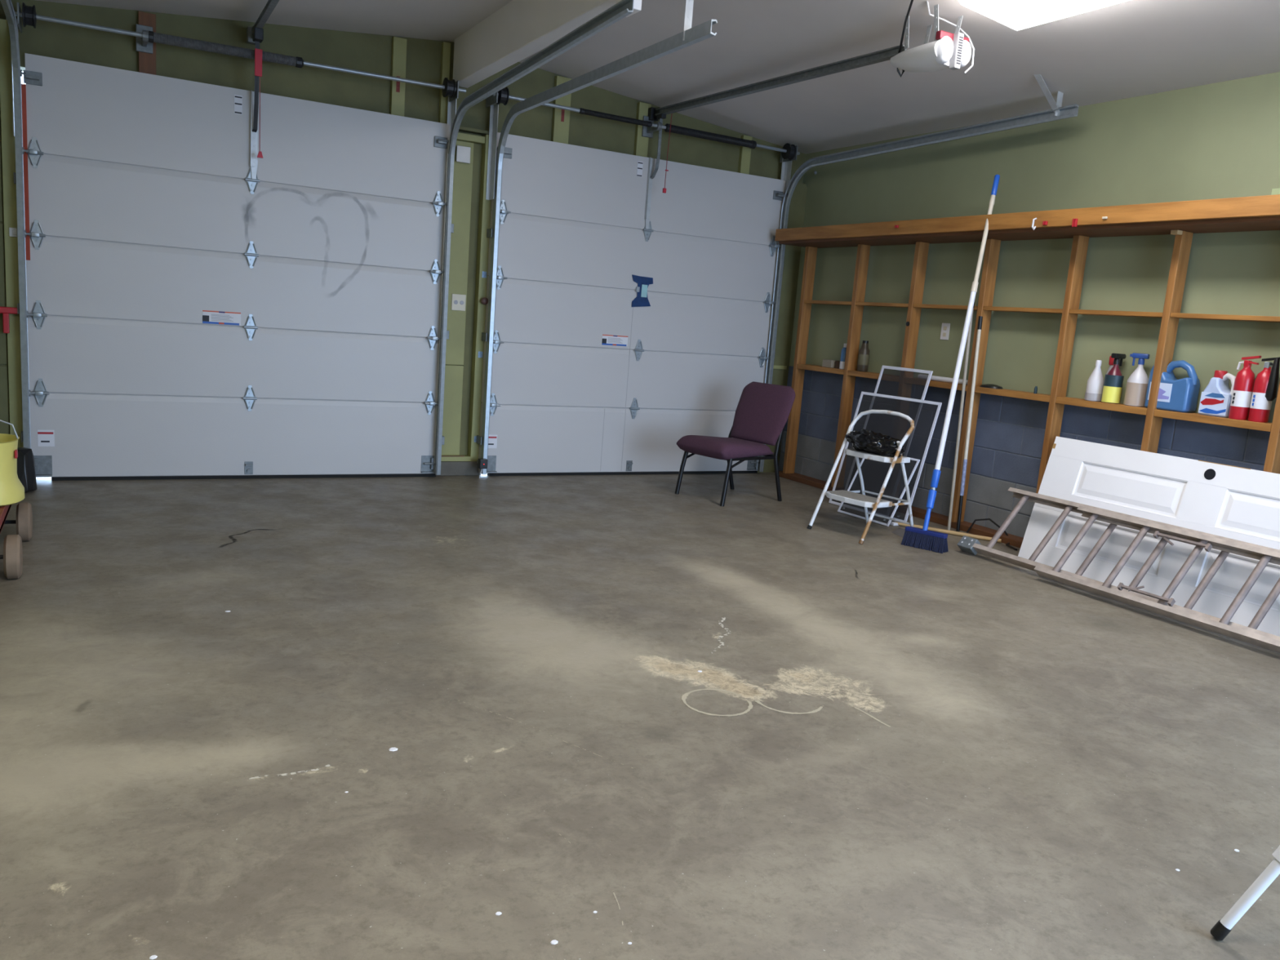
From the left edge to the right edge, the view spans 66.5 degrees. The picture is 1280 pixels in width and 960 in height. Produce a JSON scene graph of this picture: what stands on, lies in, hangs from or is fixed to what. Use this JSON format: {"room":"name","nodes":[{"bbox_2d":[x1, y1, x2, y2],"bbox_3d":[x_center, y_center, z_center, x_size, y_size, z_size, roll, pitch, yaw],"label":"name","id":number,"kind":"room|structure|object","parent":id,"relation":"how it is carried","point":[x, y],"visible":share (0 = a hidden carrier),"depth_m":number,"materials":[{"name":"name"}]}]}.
{"room":"garage","nodes":[
{"label":"garage","id":0,"kind":"room"},
{"bbox_2d":[0,0,807,475],"bbox_3d":[-1.381,-1.484,6.919,6.310,3.130,0.188,-1,11,-29],"label":"wall","id":1,"kind":"structure","parent":0,"point":[426,60],"depth_m":6.61,"materials":[{"name":"green paint"}]},
{"bbox_2d":[0,306,17,333],"bbox_3d":[-3.690,-0.924,5.625,0.194,0.150,0.060,-1,11,-29],"label":"tool","id":2,"kind":"object","parent":1,"relation":"hanging from","point":[5,311],"visible":1,"depth_m":5.62,"materials":[{"name":"plastic"}]},
{"bbox_2d":[8,227,17,236],"bbox_3d":[-3.592,-1.420,5.597,0.040,0.050,0.022,-1,11,-29],"label":"outlet","id":3,"kind":"object","parent":1,"relation":"attached to","point":[12,231],"visible":0.91,"depth_m":5.59,"materials":[{"name":"plastic"}]},
{"bbox_2d":[0,0,31,448],"bbox_3d":[-2.969,-1.127,4.517,0.068,2.714,2.646,-1,11,-29],"label":"door track","id":4,"kind":"object","parent":1,"relation":"attached to","point":[7,6],"visible":0.95,"depth_m":5.52,"materials":[{"name":"metal"}]},
{"bbox_2d":[20,53,451,480],"bbox_3d":[-2.469,-1.206,6.245,2.505,2.438,0.109,-1,11,-29],"label":"garage door","id":5,"kind":"structure","parent":1,"relation":"in","point":[200,305],"depth_m":6.17,"materials":[{"name":"metal"}]},
{"bbox_2d":[21,83,30,260],"bbox_3d":[-3.502,-1.749,5.568,0.022,0.970,0.006,-1,11,-29],"label":"strip","id":6,"kind":"object","parent":5,"relation":"attached to","point":[23,86],"visible":1,"depth_m":5.57,"materials":[{"name":"metal"}]},
{"bbox_2d":[202,315,208,321],"bbox_3d":[-2.733,-1.018,6.148,0.038,0.037,0.001,-1,11,-29],"label":"picture","id":7,"kind":"object","parent":5,"relation":"on","point":[205,317],"depth_m":6.15},
{"bbox_2d":[14,2,466,102],"bbox_3d":[-2.336,-2.595,5.991,2.590,0.159,0.242,-1,11,-29],"label":"shaft","id":8,"kind":"object","parent":1,"relation":"attached to","point":[144,36],"visible":1,"depth_m":5.79,"materials":[{"name":"metal"}]},
{"bbox_2d":[451,293,466,311],"bbox_3d":[-1.301,-1.274,7.007,0.104,0.116,0.011,-1,11,-29],"label":"outlet","id":9,"kind":"object","parent":1,"relation":"attached to","point":[458,301],"visible":1,"depth_m":7.00,"materials":[{"name":"white plastic"}]},
{"bbox_2d":[455,145,471,163],"bbox_3d":[-1.237,-2.272,6.819,0.100,0.110,0.036,-1,11,-29],"label":"junction box","id":10,"kind":"object","parent":1,"relation":"attached to","point":[463,153],"visible":1,"depth_m":6.80,"materials":[{"name":"white plastic"}]},
{"bbox_2d":[480,297,488,304],"bbox_3d":[-1.112,-1.285,7.009,0.066,0.051,0.046,-1,11,-29],"label":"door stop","id":11,"kind":"object","parent":1,"relation":"attached to","point":[484,300],"visible":0.98,"depth_m":6.99,"materials":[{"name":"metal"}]},
{"bbox_2d":[453,0,616,88],"bbox_3d":[0.732,-2.101,3.097,0.110,0.320,8.245,-1,11,-29],"label":"beam","id":12,"kind":"structure","parent":1,"relation":"attached to","point":[519,29],"depth_m":5.66,"materials":[{"name":"paint"}]},
{"bbox_2d":[433,0,641,475],"bbox_3d":[-0.737,-1.135,5.728,0.106,2.672,2.666,-1,11,-29],"label":"door track","id":13,"kind":"object","parent":1,"relation":"attached to","point":[622,9],"visible":1,"depth_m":6.38,"materials":[{"name":"metal"}]},
{"bbox_2d":[478,132,788,475],"bbox_3d":[0.011,-1.239,7.599,2.508,2.438,0.109,-1,11,-29],"label":"garage door","id":14,"kind":"structure","parent":1,"relation":"in","point":[633,317],"depth_m":7.52,"materials":[{"name":"metal"}]},
{"bbox_2d":[601,338,606,343],"bbox_3d":[-0.274,-1.066,7.487,0.038,0.036,0.001,-1,11,-29],"label":"picture","id":15,"kind":"object","parent":14,"relation":"on","point":[603,340],"depth_m":7.49},
{"bbox_2d":[485,87,799,162],"bbox_3d":[0.117,-2.655,7.325,2.605,0.161,0.242,-1,11,-29],"label":"shaft","id":16,"kind":"object","parent":1,"relation":"attached to","point":[789,152],"visible":0.99,"depth_m":7.34,"materials":[{"name":"metal"}]},
{"bbox_2d":[756,74,1078,471],"bbox_3d":[1.635,-1.181,6.939,0.345,2.728,2.806,-1,11,-29],"label":"door track","id":17,"kind":"object","parent":1,"relation":"attached to","point":[1057,112],"visible":0.86,"depth_m":6.97,"materials":[{"name":"metal"}]},
{"bbox_2d":[0,471,1279,959],"bbox_3d":[0.482,0.707,3.570,6.320,0.003,8.484,-1,11,-29],"label":"floor","id":18,"kind":"structure","parent":0,"point":[629,717],"depth_m":2.96,"materials":[{"name":"concrete"}]},
{"bbox_2d":[0,502,32,578],"bbox_3d":[-2.889,0.238,4.136,0.491,0.224,1.000,-1,11,-29],"label":"wagon","id":19,"kind":"object","parent":18,"relation":"on","point":[12,557],"visible":0.91,"depth_m":4.04,"materials":[{"name":"rubber"}]},
{"bbox_2d":[0,419,24,506],"bbox_3d":[-2.853,-0.092,4.308,0.229,0.374,0.338,-1,11,-29],"label":"bucket","id":20,"kind":"object","parent":19,"relation":"on","point":[11,489],"visible":1,"depth_m":4.27,"materials":[{"name":"yellow plastic"}]},
{"bbox_2d":[17,447,36,492],"bbox_3d":[-3.509,-0.060,5.557,0.126,0.247,0.214,-1,11,-29],"label":"bag","id":21,"kind":"object","parent":18,"relation":"on","point":[26,473],"visible":0.65,"depth_m":5.50,"materials":[{"name":"black plastic"}]},
{"bbox_2d":[675,381,795,506],"bbox_3d":[0.681,-0.282,7.075,0.698,0.837,0.514,-4,12,-41],"label":"chair","id":22,"kind":"object","parent":18,"relation":"on","point":[762,411],"visible":1,"depth_m":7.07,"materials":[{"name":"fabric"}]},
{"bbox_2d":[807,409,914,544],"bbox_3d":[1.454,-0.045,6.157,0.568,0.794,0.474,-3,12,-37],"label":"step stool","id":23,"kind":"object","parent":18,"relation":"on","point":[852,497],"visible":0.94,"depth_m":6.11,"materials":[{"name":"metal"}]},
{"bbox_2d":[844,428,904,457],"bbox_3d":[1.489,-0.241,6.148,0.258,0.139,0.429,-1,11,-29],"label":"plastic bag","id":24,"kind":"object","parent":23,"relation":"on","point":[864,440],"visible":0.94,"depth_m":6.06,"materials":[{"name":"black plastic"}]},
{"bbox_2d":[837,457,919,526],"bbox_3d":[1.632,0.044,6.707,0.234,0.449,0.482,-2,11,-33],"label":"screen","id":25,"kind":"object","parent":18,"relation":"on","point":[839,510],"visible":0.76,"depth_m":6.56,"materials":[{"name":"grey metal"}]},
{"bbox_2d":[828,391,942,521],"bbox_3d":[1.719,-0.177,6.909,0.224,0.829,0.725,-2,11,-35],"label":"screen","id":26,"kind":"object","parent":18,"relation":"on","point":[939,404],"visible":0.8,"depth_m":6.80,"materials":[{"name":"grey metal"}]},
{"bbox_2d":[840,364,933,515],"bbox_3d":[1.751,-0.289,6.978,0.261,1.031,0.500,-1,11,-29],"label":"screen","id":27,"kind":"object","parent":18,"relation":"on","point":[930,372],"visible":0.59,"depth_m":6.85,"materials":[{"name":"grey metal"}]},
{"bbox_2d":[889,521,898,525],"bbox_3d":[1.714,0.294,6.564,0.060,0.019,0.040,-1,11,-29],"label":"scrap","id":28,"kind":"object","parent":18,"relation":"on","point":[893,523],"visible":0.86,"depth_m":6.54,"materials":[{"name":"paper"}]},
{"bbox_2d":[895,521,1001,542],"bbox_3d":[2.014,0.340,6.405,0.680,0.025,0.026,10,11,28],"label":"wooden pole","id":29,"kind":"object","parent":18,"relation":"on","point":[938,530],"visible":0.77,"depth_m":6.38,"materials":[{"name":"brown wood"}]},
{"bbox_2d":[901,174,999,553],"bbox_3d":[1.984,-0.729,5.940,0.267,2.280,0.645,12,12,38],"label":"push broom","id":30,"kind":"object","parent":18,"relation":"on","point":[915,537],"visible":1,"depth_m":5.93,"materials":[{"name":"blue plastic"}]},
{"bbox_2d":[922,514,930,530],"bbox_3d":[1.730,0.265,5.904,0.030,0.114,0.058,10,11,32],"label":"socket","id":31,"kind":"object","parent":30,"relation":"attached to","point":[926,520],"depth_m":5.89,"materials":[{"name":"blue plastic"}]},
{"bbox_2d":[946,298,975,530],"bbox_3d":[2.116,-0.422,6.441,0.025,1.531,0.228,6,10,7],"label":"pole","id":32,"kind":"object","parent":18,"relation":"on","point":[968,340],"visible":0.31,"depth_m":6.43,"materials":[{"name":"white plastic"}]},
{"bbox_2d":[955,315,982,531],"bbox_3d":[2.169,-0.363,6.436,0.026,1.418,0.118,4,9,-3],"label":"pole","id":33,"kind":"object","parent":18,"relation":"on","point":[980,317],"visible":0.98,"depth_m":6.43,"materials":[{"name":"white metal"}]},
{"bbox_2d":[966,518,1017,550],"bbox_3d":[2.315,0.336,6.269,0.152,0.124,0.460,1,10,-22],"label":"power cord","id":34,"kind":"object","parent":18,"relation":"on","point":[989,519],"visible":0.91,"depth_m":6.38,"materials":[{"name":"black plastic"}]},
{"bbox_2d":[774,194,1279,547],"bbox_3d":[2.558,-0.514,5.680,0.394,2.030,5.800,-1,11,-29],"label":"wall shelving","id":35,"kind":"object","parent":18,"relation":"on","point":[1253,213],"depth_m":6.07,"materials":[{"name":"brown wood"}]},
{"bbox_2d":[822,359,839,368],"bbox_3d":[1.542,-0.925,7.789,0.080,0.060,0.174,-1,11,-29],"label":"tin","id":36,"kind":"object","parent":35,"relation":"on","point":[826,362],"visible":0.88,"depth_m":7.76,"materials":[{"name":"grey metal"}]},
{"bbox_2d":[839,343,846,368],"bbox_3d":[1.603,-0.969,7.654,0.062,0.200,0.061,-1,11,-29],"label":"spray can","id":37,"kind":"object","parent":35,"relation":"on","point":[842,365],"visible":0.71,"depth_m":7.63,"materials":[{"name":"metal"}]},
{"bbox_2d":[857,340,870,372],"bbox_3d":[1.717,-0.950,7.488,0.082,0.235,0.081,-1,11,-29],"label":"bottle","id":38,"kind":"object","parent":35,"relation":"on","point":[864,353],"visible":1,"depth_m":7.46,"materials":[{"name":"clear glass"}]},
{"bbox_2d":[917,373,968,384],"bbox_3d":[2.097,-0.695,6.746,0.034,0.034,0.460,-1,11,-29],"label":"tube","id":39,"kind":"object","parent":35,"relation":"on","point":[935,378],"visible":0.84,"depth_m":6.76,"materials":[{"name":"white plastic"}]},
{"bbox_2d":[1031,217,1036,230],"bbox_3d":[2.299,-1.494,5.694,0.028,0.073,0.015,-1,11,-29],"label":"wall hook","id":40,"kind":"object","parent":35,"relation":"hanging from","point":[1034,219],"visible":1,"depth_m":5.69,"materials":[{"name":"plastic"}]},
{"bbox_2d":[1033,386,1037,393],"bbox_3d":[2.466,-0.561,6.084,0.020,0.045,0.019,-1,11,-29],"label":"stub","id":41,"kind":"object","parent":35,"relation":"on","point":[1036,387],"visible":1,"depth_m":6.08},
{"bbox_2d":[1042,221,1048,225],"bbox_3d":[2.337,-1.482,5.633,0.016,0.022,0.028,-1,11,-29],"label":"clip","id":42,"kind":"object","parent":35,"relation":"attached to","point":[1044,223],"visible":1,"depth_m":5.63,"materials":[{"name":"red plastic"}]},
{"bbox_2d":[1071,218,1078,226],"bbox_3d":[2.431,-1.438,5.460,0.016,0.045,0.028,-1,11,-29],"label":"clip","id":43,"kind":"object","parent":35,"relation":"attached to","point":[1074,223],"visible":1,"depth_m":5.45,"materials":[{"name":"red plastic"}]},
{"bbox_2d":[1084,360,1104,401],"bbox_3d":[2.665,-0.581,5.708,0.093,0.238,0.094,-1,11,-29],"label":"bottle","id":44,"kind":"object","parent":35,"relation":"on","point":[1095,385],"visible":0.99,"depth_m":5.68,"materials":[{"name":"white plastic"}]},
{"bbox_2d":[1106,355,1114,374],"bbox_3d":[2.743,-0.587,5.686,0.059,0.268,0.060,-1,11,-29],"label":"spray bottle","id":45,"kind":"object","parent":35,"relation":"on","point":[1111,360],"visible":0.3,"depth_m":5.66,"materials":[{"name":"red plastic"}]},
{"bbox_2d":[1101,353,1126,404],"bbox_3d":[2.724,-0.584,5.608,0.100,0.284,0.098,7,10,14],"label":"spray bottle","id":46,"kind":"object","parent":35,"relation":"on","point":[1113,380],"visible":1,"depth_m":5.58,"materials":[{"name":"yellow plastic"}]},
{"bbox_2d":[1123,352,1150,407],"bbox_3d":[2.801,-0.563,5.490,0.112,0.294,0.118,-1,11,-29],"label":"spray bottle","id":47,"kind":"object","parent":35,"relation":"on","point":[1136,387],"visible":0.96,"depth_m":5.46,"materials":[{"name":"beige plastic"}]},
{"bbox_2d":[1144,360,1199,413],"bbox_3d":[2.906,-0.517,5.313,0.112,0.277,0.247,-1,11,-29],"label":"jug","id":48,"kind":"object","parent":35,"relation":"on","point":[1181,395],"visible":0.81,"depth_m":5.25,"materials":[{"name":"blue plastic"}]},
{"bbox_2d":[1157,387,1168,399],"bbox_3d":[2.841,-0.471,5.318,0.001,0.065,0.092,-1,11,-29],"label":"print","id":49,"kind":"object","parent":48,"relation":"attached to","point":[1163,393],"depth_m":5.31},
{"bbox_2d":[1170,230,1182,235],"bbox_3d":[2.853,-1.316,5.193,0.045,0.022,0.040,-1,11,-29],"label":"wood offcut","id":50,"kind":"object","parent":35,"relation":"on","point":[1172,232],"visible":1,"depth_m":5.18,"materials":[{"name":"beige wood"}]},
{"bbox_2d":[1198,369,1235,417],"bbox_3d":[3.033,-0.450,5.095,0.104,0.237,0.162,-1,11,-29],"label":"detergent jug","id":51,"kind":"object","parent":35,"relation":"on","point":[1215,398],"visible":0.9,"depth_m":5.07,"materials":[{"name":"plastic"}]},
{"bbox_2d":[1228,355,1261,420],"bbox_3d":[3.072,-0.472,4.967,0.092,0.327,0.089,8,10,18],"label":"fire extinguisher","id":52,"kind":"object","parent":35,"relation":"on","point":[1244,381],"visible":0.99,"depth_m":4.94,"materials":[{"name":"metal"}]},
{"bbox_2d":[1248,356,1279,422],"bbox_3d":[3.126,-0.452,4.875,0.090,0.327,0.116,-1,11,-29],"label":"fire extinguisher","id":53,"kind":"object","parent":35,"relation":"on","point":[1266,382],"visible":1,"depth_m":4.86,"materials":[{"name":"metal"}]},
{"bbox_2d":[957,487,1279,653],"bbox_3d":[2.878,0.546,4.402,0.414,0.402,3.510,-1,11,-29],"label":"ladder","id":54,"kind":"object","parent":18,"relation":"on","point":[1163,606],"visible":1,"depth_m":4.91,"materials":[{"name":"metal"}]},
{"bbox_2d":[1017,436,1279,636],"bbox_3d":[2.874,0.286,4.990,0.218,0.741,2.031,-1,11,-29],"label":"door","id":55,"kind":"structure","parent":18,"relation":"on","point":[1240,504],"depth_m":5.15,"materials":[{"name":"paint"}]},
{"bbox_2d":[1209,845,1279,941],"bbox_3d":[1.817,0.760,2.020,0.888,0.609,0.672,-1,11,-29],"label":"folding table","id":56,"kind":"object","parent":18,"relation":"on","point":[1222,927],"visible":1,"depth_m":2.11,"materials":[{"name":"white metal"}]},
{"bbox_2d":[35,0,1279,154],"bbox_3d":[0.683,-2.140,3.123,6.350,0.420,8.550,-1,11,-29],"label":"ceiling","id":57,"kind":"structure","parent":0,"point":[1131,48],"depth_m":5.67,"materials":[{"name":"paint"}]},
{"bbox_2d":[246,0,279,158],"bbox_3d":[-1.702,-2.161,4.787,0.220,0.842,3.065,-1,11,-29],"label":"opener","id":58,"kind":"object","parent":57,"relation":"hanging from","point":[255,34],"visible":1,"depth_m":5.88,"materials":[{"name":"metal"}]},
{"bbox_2d":[476,0,717,474],"bbox_3d":[-0.429,-1.258,5.779,0.068,2.945,2.825,-1,11,-29],"label":"door track","id":59,"kind":"object","parent":57,"relation":"hanging from","point":[690,36],"visible":1,"depth_m":6.62,"materials":[{"name":"metal"}]},
{"bbox_2d":[476,458,488,478],"bbox_3d":[-1.157,-0.086,7.107,0.060,0.147,0.118,-1,11,-29],"label":"sensor","id":60,"kind":"object","parent":59,"relation":"attached to","point":[482,463],"visible":1,"depth_m":7.06,"materials":[{"name":"black plastic"}]},
{"bbox_2d":[648,0,974,193],"bbox_3d":[0.766,-2.258,6.102,0.364,0.708,3.098,-1,11,-29],"label":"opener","id":61,"kind":"object","parent":57,"relation":"hanging from","point":[950,51],"visible":1,"depth_m":5.09,"materials":[{"name":"metal"}]},
{"bbox_2d":[958,0,1129,30],"bbox_3d":[1.951,-2.095,4.008,0.448,0.137,1.300,-1,11,-29],"label":"ceiling light","id":62,"kind":"object","parent":57,"relation":"attached to","point":[1017,15],"visible":1,"depth_m":4.41,"materials":[{"name":"plastic"}]},
{"bbox_2d":[778,71,1279,537],"bbox_3d":[3.274,-0.668,4.893,0.140,2.900,8.620,-1,11,-29],"label":"wall","id":63,"kind":"structure","parent":0,"point":[1221,140],"depth_m":6.15,"materials":[{"name":"green paint"}]},
{"bbox_2d":[940,323,950,340],"bbox_3d":[2.139,-1.042,6.848,0.010,0.116,0.076,-1,11,-29],"label":"outlet","id":64,"kind":"object","parent":63,"relation":"attached to","point":[945,327],"visible":1,"depth_m":6.84,"materials":[{"name":"plastic"}]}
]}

